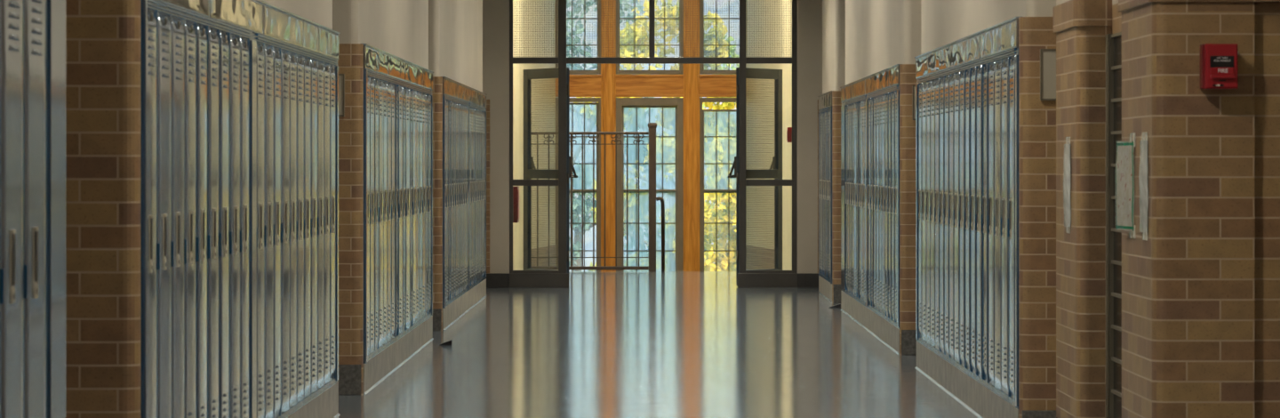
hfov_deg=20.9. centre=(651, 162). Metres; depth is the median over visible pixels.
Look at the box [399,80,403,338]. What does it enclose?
locker
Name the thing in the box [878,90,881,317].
locker
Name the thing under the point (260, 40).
locker
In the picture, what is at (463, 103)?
locker
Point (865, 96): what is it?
locker
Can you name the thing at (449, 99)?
locker
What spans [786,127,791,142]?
alarm box
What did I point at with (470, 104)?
locker
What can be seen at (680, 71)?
window
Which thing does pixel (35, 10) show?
locker
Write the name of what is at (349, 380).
baseboard
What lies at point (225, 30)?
locker
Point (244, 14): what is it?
panel
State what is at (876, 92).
locker
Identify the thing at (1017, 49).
filler panel
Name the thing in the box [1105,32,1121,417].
window
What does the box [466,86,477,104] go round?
panel
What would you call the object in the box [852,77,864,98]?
panel
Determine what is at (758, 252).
trim
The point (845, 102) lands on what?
locker
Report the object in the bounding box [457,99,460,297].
locker
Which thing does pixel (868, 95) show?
locker
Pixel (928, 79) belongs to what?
locker
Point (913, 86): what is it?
notice board
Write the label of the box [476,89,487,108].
panel
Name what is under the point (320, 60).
locker
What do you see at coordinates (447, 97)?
locker
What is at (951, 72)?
locker
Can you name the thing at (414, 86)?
locker
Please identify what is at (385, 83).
locker
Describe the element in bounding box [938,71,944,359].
locker
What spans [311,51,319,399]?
locker
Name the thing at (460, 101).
locker
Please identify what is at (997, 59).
locker
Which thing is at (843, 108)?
filler panel
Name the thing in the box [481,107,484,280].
locker
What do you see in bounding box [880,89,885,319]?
locker
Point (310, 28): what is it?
panel
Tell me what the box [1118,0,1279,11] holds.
trim
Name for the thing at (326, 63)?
locker
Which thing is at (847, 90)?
panel
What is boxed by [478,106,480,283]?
locker
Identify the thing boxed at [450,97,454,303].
locker
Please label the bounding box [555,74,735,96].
trim
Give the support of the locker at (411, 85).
on the trim at (378, 368)
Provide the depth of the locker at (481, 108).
30.26 m
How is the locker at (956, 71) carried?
on the trim at (972, 395)
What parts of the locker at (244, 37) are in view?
door, handle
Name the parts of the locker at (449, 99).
door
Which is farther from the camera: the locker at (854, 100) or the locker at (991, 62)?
the locker at (854, 100)
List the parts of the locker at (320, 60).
handle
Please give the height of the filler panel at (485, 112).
1.530 m
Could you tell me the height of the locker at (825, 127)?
1.530 m
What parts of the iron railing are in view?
rail, rail, collar rail, rail, newel post, handrail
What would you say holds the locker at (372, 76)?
on the trim at (378, 368)
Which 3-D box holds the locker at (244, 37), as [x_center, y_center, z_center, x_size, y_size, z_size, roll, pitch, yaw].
[-1.656,0.278,12.725,0.348,1.530,0.299,0,0,0]
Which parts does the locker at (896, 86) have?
handle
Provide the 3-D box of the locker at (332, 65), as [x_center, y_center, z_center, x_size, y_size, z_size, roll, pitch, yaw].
[-1.656,0.278,16.225,0.348,1.530,0.299,0,0,0]
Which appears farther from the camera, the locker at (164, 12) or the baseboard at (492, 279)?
the baseboard at (492, 279)
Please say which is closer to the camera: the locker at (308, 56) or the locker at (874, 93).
the locker at (308, 56)
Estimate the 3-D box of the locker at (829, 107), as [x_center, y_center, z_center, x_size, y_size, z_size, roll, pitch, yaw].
[1.716,0.278,30.020,0.348,1.530,0.299,0,0,0]
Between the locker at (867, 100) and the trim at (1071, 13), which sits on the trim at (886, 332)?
the locker at (867, 100)
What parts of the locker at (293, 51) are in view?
door, handle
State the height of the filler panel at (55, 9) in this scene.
1.530 m
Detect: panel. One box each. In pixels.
[46,0,65,417]
[140,0,147,417]
[155,0,209,17]
[209,0,264,35]
[249,32,256,417]
[263,1,304,47]
[302,18,319,53]
[318,24,340,60]
[336,61,338,383]
[363,43,389,76]
[363,68,367,363]
[388,53,406,81]
[405,60,423,87]
[422,67,433,90]
[431,91,432,316]
[442,76,457,98]
[442,94,445,308]
[456,81,467,102]
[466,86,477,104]
[467,103,469,290]
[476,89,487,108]
[485,112,486,278]
[817,93,825,110]
[818,112,819,274]
[824,90,832,107]
[830,105,831,283]
[840,82,853,103]
[840,102,845,292]
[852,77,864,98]
[864,68,888,95]
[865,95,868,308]
[888,64,899,87]
[897,85,899,328]
[914,52,927,79]
[915,79,918,341]
[927,43,950,75]
[948,31,980,68]
[979,16,1018,58]
[1015,48,1018,408]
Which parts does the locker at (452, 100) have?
handle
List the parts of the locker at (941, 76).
handle, door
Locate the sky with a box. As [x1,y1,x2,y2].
[556,0,739,271]
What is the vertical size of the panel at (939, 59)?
0.130 m
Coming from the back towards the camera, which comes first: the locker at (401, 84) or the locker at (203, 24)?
the locker at (401, 84)
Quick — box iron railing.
[532,122,664,271]
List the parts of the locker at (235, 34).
handle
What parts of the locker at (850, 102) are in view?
door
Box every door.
[523,67,577,273]
[728,67,782,286]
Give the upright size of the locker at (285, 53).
1.530 m
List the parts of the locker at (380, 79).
handle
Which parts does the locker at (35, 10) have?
handle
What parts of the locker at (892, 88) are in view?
handle, door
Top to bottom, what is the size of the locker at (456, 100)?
1.530 m
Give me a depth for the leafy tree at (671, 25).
54.69 m
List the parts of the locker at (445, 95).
door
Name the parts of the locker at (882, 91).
handle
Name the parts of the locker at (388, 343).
door, handle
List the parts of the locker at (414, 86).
handle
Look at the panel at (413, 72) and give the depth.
21.65 m
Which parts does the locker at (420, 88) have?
handle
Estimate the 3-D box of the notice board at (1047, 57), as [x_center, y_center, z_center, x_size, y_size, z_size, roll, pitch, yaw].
[1.716,-0.371,14.607,0.158,0.217,0.016,0,0,0]
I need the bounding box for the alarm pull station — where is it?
[1200,43,1239,88]
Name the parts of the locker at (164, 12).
handle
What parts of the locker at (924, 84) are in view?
handle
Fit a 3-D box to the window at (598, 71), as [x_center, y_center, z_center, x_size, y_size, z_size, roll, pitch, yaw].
[-0.866,-2.023,41.032,0.540,1.954,0.135,0,0,0]
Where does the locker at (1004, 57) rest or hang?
on the trim at (972, 395)
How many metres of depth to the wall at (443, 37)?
10.09 m
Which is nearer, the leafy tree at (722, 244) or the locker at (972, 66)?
the locker at (972, 66)
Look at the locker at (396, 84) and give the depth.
20.25 m
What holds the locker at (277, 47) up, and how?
on the trim at (325, 404)
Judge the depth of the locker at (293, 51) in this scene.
14.40 m
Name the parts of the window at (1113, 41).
pane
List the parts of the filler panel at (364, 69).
panel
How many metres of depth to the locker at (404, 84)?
20.87 m
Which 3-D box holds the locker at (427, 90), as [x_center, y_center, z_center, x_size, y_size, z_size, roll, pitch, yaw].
[-1.656,0.278,23.010,0.349,1.530,0.299,0,0,0]
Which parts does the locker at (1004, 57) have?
handle, door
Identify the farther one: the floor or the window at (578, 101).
the window at (578, 101)
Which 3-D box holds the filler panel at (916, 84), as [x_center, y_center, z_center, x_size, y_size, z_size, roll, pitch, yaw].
[1.718,0.278,20.235,0.344,1.530,0.129,0,0,0]
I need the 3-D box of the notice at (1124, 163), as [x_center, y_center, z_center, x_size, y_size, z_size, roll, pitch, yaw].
[1.650,0.079,12.037,0.027,0.363,0.232,0,0,-10]
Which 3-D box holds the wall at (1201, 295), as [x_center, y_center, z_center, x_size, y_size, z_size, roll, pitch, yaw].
[2.227,-0.475,16.200,1.346,3.350,34.400,0,0,0]
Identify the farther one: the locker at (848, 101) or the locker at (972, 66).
the locker at (848, 101)
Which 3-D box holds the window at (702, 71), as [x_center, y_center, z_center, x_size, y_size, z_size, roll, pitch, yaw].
[0.842,-2.023,41.032,0.545,1.954,0.135,0,0,0]
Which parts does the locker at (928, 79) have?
handle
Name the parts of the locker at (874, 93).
handle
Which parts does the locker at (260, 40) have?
handle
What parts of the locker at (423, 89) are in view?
handle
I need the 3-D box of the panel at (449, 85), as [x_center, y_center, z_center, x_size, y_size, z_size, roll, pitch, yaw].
[-1.635,-0.553,25.650,0.310,0.130,1.696,0,0,0]
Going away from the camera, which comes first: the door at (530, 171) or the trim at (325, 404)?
the trim at (325, 404)
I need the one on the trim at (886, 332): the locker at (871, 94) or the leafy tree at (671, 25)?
the locker at (871, 94)
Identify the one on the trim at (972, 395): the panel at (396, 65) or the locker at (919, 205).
the locker at (919, 205)
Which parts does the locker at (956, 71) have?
handle, door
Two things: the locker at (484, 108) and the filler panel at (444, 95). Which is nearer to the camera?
the filler panel at (444, 95)
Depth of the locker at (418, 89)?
22.07 m
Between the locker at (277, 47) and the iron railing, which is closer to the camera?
the locker at (277, 47)
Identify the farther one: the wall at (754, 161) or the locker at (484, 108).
the wall at (754, 161)
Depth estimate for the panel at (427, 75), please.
22.95 m
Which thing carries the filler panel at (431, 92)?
on the trim at (378, 368)
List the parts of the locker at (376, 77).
door, handle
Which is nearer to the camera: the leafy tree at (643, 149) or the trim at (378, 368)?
the trim at (378, 368)
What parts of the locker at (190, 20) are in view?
handle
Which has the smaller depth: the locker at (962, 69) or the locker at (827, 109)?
the locker at (962, 69)
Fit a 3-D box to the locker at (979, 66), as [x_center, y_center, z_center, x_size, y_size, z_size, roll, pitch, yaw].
[1.716,0.278,16.420,0.349,1.530,0.299,0,0,0]
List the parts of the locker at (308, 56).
door, handle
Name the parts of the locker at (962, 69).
handle, door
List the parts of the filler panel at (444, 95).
panel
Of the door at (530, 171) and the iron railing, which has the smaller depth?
the door at (530, 171)
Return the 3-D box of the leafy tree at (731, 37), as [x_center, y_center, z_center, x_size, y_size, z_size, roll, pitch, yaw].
[2.238,0.536,65.087,3.181,7.339,3.241,0,0,-10]
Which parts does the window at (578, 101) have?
sash, sash, pane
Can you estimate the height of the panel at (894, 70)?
0.130 m
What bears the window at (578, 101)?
in the wall at (754, 161)
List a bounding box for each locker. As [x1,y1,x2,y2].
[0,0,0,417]
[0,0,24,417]
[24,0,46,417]
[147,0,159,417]
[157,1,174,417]
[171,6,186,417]
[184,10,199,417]
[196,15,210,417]
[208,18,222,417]
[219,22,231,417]
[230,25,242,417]
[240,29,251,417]
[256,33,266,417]
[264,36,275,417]
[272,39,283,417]
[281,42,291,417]
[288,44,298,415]
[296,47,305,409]
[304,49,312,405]
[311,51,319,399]
[317,54,325,395]
[323,56,331,391]
[329,57,337,387]
[367,69,371,360]
[369,71,375,359]
[374,72,380,356]
[378,73,383,352]
[383,75,388,350]
[386,76,392,347]
[391,78,396,343]
[394,79,399,342]
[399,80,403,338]
[402,81,407,335]
[406,82,410,333]
[409,83,414,331]
[412,85,416,329]
[416,86,420,327]
[419,87,423,324]
[422,88,426,322]
[424,88,429,320]
[428,89,431,318]
[445,95,447,306]
[446,96,449,305]
[448,96,451,304]
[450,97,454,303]
[453,98,455,300]
[455,98,458,299]
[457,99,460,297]
[459,100,463,296]
[462,101,464,294]
[464,101,466,293]
[465,102,468,292]
[469,103,471,289]
[471,104,473,287]
[472,104,475,287]
[474,104,477,286]
[476,105,479,284]
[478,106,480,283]
[480,106,482,281]
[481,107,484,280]
[483,108,486,279]
[818,109,821,276]
[820,109,823,277]
[822,108,824,279]
[824,108,826,279]
[825,107,828,280]
[827,106,830,282]
[829,106,830,268]
[844,101,847,294]
[846,100,849,295]
[848,100,851,296]
[850,99,854,298]
[853,98,856,300]
[855,97,858,301]
[857,96,861,303]
[860,96,863,304]
[863,95,866,306]
[867,94,871,310]
[869,93,873,311]
[872,92,876,313]
[875,91,879,315]
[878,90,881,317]
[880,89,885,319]
[883,88,887,320]
[887,88,891,323]
[889,87,895,326]
[893,85,897,327]
[917,78,922,343]
[920,76,926,346]
[925,75,930,350]
[929,73,935,352]
[933,72,939,355]
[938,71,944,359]
[943,69,949,362]
[947,68,954,366]
[952,66,959,369]
[958,64,965,373]
[963,63,970,376]
[968,61,975,380]
[974,59,982,383]
[980,57,988,388]
[986,55,994,392]
[992,53,1001,397]
[1000,50,1008,402]
[1007,48,1015,407]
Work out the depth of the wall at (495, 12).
33.40 m
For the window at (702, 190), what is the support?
in the wall at (754, 161)
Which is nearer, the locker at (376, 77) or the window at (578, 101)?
the locker at (376, 77)
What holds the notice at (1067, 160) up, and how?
attached to the wall at (1201, 295)
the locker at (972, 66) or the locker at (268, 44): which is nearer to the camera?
the locker at (268, 44)
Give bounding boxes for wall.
[65,0,482,417]
[482,0,822,273]
[512,0,791,270]
[822,0,1279,417]
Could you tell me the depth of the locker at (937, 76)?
18.80 m
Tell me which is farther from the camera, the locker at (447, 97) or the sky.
the sky
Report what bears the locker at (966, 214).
on the trim at (972, 395)
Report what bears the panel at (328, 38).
attached to the wall at (443, 37)
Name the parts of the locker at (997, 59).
handle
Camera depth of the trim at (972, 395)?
17.25 m
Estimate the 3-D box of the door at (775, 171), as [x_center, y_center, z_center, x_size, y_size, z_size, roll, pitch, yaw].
[1.010,0.135,33.847,0.142,2.110,0.811,0,0,33]
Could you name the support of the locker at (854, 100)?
on the trim at (886, 332)
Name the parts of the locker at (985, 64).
handle, door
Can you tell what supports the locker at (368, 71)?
on the trim at (378, 368)
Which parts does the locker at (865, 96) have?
handle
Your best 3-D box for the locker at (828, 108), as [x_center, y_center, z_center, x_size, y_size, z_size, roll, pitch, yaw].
[1.716,0.278,30.320,0.349,1.530,0.299,0,0,0]
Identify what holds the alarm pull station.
attached to the wall at (1201, 295)
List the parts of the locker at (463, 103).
door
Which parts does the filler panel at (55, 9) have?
panel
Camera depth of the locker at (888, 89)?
22.55 m
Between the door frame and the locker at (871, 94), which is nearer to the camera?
the locker at (871, 94)
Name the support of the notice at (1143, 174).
attached to the wall at (1201, 295)
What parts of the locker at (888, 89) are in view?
handle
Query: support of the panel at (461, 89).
attached to the wall at (443, 37)
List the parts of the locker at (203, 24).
door, handle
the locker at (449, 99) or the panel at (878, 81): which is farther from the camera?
the locker at (449, 99)
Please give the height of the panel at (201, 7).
0.130 m
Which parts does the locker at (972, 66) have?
handle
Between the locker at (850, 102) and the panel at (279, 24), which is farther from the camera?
the locker at (850, 102)
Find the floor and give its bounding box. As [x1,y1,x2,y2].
[336,271,978,417]
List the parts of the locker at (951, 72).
handle, door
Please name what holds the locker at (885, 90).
on the trim at (886, 332)
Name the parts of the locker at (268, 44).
handle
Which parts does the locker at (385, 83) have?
handle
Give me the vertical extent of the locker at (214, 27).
1.530 m
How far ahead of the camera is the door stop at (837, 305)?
28.68 m
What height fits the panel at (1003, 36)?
0.130 m
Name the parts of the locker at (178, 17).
handle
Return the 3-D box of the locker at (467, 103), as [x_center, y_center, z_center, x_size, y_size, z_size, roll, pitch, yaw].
[-1.656,0.278,28.010,0.349,1.530,0.299,0,0,0]
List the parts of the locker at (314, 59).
handle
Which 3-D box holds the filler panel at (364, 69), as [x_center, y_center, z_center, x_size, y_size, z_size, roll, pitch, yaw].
[-1.655,0.278,18.015,0.350,1.530,0.089,0,0,0]
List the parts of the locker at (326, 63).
handle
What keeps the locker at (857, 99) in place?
on the trim at (886, 332)
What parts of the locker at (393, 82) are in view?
handle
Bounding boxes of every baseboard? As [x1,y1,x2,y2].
[337,308,441,394]
[486,272,819,287]
[832,284,1056,417]
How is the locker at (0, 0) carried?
on the trim
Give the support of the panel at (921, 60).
attached to the wall at (1201, 295)
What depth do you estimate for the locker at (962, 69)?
17.28 m
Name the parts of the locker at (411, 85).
handle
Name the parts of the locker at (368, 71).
handle, door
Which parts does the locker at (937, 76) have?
handle, door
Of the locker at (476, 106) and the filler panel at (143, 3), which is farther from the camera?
the locker at (476, 106)
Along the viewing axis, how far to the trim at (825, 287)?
30.92 m
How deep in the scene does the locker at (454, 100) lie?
26.16 m
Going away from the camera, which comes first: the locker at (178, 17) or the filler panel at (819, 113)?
the locker at (178, 17)
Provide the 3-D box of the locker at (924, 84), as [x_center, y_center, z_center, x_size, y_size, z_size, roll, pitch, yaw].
[1.716,0.278,19.720,0.349,1.530,0.299,0,0,0]
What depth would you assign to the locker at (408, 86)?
21.18 m
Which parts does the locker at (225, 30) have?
handle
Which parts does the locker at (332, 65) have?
door, handle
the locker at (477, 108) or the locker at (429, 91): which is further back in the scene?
the locker at (477, 108)
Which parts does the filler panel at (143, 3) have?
panel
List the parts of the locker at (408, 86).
handle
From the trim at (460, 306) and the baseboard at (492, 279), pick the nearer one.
the trim at (460, 306)
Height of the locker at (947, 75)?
1.530 m
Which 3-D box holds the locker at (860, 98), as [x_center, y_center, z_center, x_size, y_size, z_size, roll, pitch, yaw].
[1.716,0.278,25.800,0.349,1.530,0.299,0,0,0]
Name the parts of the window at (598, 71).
sash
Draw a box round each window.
[555,0,600,74]
[555,97,600,271]
[616,0,683,74]
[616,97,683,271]
[699,0,739,74]
[699,97,735,271]
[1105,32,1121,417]
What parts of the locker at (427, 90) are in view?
door, handle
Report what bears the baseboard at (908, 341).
attached to the wall at (1201, 295)
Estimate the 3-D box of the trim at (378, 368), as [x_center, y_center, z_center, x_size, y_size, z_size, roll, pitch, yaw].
[-1.671,1.121,20.785,0.379,0.157,5.630,0,0,0]
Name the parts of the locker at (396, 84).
door, handle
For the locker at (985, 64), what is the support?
on the trim at (972, 395)
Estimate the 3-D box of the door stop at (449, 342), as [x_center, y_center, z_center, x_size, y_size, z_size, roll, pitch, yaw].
[-1.356,1.183,22.800,0.085,0.034,0.044,0,0,-6]
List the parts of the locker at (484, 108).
door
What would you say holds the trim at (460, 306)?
attached to the wall at (443, 37)
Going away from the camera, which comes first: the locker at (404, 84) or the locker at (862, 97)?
the locker at (404, 84)
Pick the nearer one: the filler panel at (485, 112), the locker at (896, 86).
the locker at (896, 86)
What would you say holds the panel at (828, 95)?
attached to the wall at (1201, 295)
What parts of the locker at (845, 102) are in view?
door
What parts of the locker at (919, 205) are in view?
handle, door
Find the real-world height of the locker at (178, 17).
1.530 m
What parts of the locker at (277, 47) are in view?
door, handle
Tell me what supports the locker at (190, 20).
on the trim at (325, 404)
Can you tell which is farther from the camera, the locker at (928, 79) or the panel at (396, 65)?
the panel at (396, 65)
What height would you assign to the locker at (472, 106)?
1.530 m
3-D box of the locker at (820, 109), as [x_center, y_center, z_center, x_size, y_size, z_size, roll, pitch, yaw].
[1.716,0.278,31.520,0.349,1.530,0.299,0,0,0]
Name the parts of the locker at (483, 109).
door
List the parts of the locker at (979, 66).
handle, door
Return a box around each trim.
[287,382,340,417]
[363,315,433,393]
[442,278,486,330]
[532,244,774,270]
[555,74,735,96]
[600,0,699,271]
[818,275,831,302]
[840,290,899,354]
[914,340,1018,417]
[1053,0,1111,32]
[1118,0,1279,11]
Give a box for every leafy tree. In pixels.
[566,0,669,271]
[576,0,735,271]
[702,34,739,242]
[704,134,735,271]
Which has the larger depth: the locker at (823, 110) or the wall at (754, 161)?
the wall at (754, 161)
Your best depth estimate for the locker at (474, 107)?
29.06 m
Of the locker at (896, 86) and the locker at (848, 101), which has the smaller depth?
the locker at (896, 86)
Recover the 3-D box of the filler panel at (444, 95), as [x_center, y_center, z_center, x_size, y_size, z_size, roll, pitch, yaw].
[-1.655,0.278,24.830,0.350,1.530,0.059,0,0,0]
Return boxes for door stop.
[439,339,451,344]
[828,303,840,307]
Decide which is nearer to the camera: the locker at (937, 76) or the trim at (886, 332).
the locker at (937, 76)
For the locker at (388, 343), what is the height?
1.530 m
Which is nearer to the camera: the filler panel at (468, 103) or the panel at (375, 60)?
the panel at (375, 60)
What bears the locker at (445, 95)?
on the trim at (460, 306)
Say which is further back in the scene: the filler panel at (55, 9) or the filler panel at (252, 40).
the filler panel at (252, 40)
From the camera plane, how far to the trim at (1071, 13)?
13.54 m
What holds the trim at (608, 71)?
attached to the wall at (754, 161)
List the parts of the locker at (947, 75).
handle, door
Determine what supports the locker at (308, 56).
on the trim at (325, 404)
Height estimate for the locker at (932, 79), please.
1.530 m
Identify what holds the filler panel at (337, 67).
on the trim at (325, 404)
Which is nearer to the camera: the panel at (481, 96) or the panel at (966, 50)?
the panel at (966, 50)
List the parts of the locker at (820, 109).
door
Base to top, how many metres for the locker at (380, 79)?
1.530 m
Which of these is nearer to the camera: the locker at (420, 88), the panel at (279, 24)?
the panel at (279, 24)
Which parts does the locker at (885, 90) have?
handle, door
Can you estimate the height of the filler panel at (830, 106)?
1.530 m
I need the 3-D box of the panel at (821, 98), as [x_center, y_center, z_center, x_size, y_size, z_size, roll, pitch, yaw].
[1.695,-0.553,31.500,0.310,0.130,1.196,0,0,0]
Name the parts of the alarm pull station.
instruction panel, pull handle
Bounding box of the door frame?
[509,0,797,287]
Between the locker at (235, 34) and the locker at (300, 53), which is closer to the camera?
the locker at (235, 34)
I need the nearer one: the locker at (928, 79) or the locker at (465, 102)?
the locker at (928, 79)
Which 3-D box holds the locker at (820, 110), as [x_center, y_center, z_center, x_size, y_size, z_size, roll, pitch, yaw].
[1.716,0.278,31.820,0.348,1.530,0.299,0,0,0]
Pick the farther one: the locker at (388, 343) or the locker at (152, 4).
the locker at (388, 343)
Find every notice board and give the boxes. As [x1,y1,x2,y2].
[338,73,344,116]
[912,85,915,119]
[1040,48,1055,100]
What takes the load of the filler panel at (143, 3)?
on the trim at (325, 404)
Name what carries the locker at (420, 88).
on the trim at (378, 368)
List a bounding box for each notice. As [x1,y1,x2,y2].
[1063,136,1071,232]
[1115,132,1135,238]
[1138,131,1148,239]
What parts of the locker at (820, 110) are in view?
door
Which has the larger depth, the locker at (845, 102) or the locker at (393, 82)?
the locker at (845, 102)
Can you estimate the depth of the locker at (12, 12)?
8.07 m
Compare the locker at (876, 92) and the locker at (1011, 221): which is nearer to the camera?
the locker at (1011, 221)
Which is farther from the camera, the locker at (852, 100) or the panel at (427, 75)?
the locker at (852, 100)
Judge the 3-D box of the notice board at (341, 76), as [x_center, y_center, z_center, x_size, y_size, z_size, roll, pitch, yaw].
[-1.718,-0.349,17.917,0.264,0.220,0.016,0,0,0]
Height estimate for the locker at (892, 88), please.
1.530 m
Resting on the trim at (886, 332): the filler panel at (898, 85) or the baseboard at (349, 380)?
the filler panel at (898, 85)
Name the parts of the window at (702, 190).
sash, sash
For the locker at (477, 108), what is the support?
on the trim at (460, 306)
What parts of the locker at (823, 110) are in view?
door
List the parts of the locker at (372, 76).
door, handle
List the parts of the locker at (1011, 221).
handle, door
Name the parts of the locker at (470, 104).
door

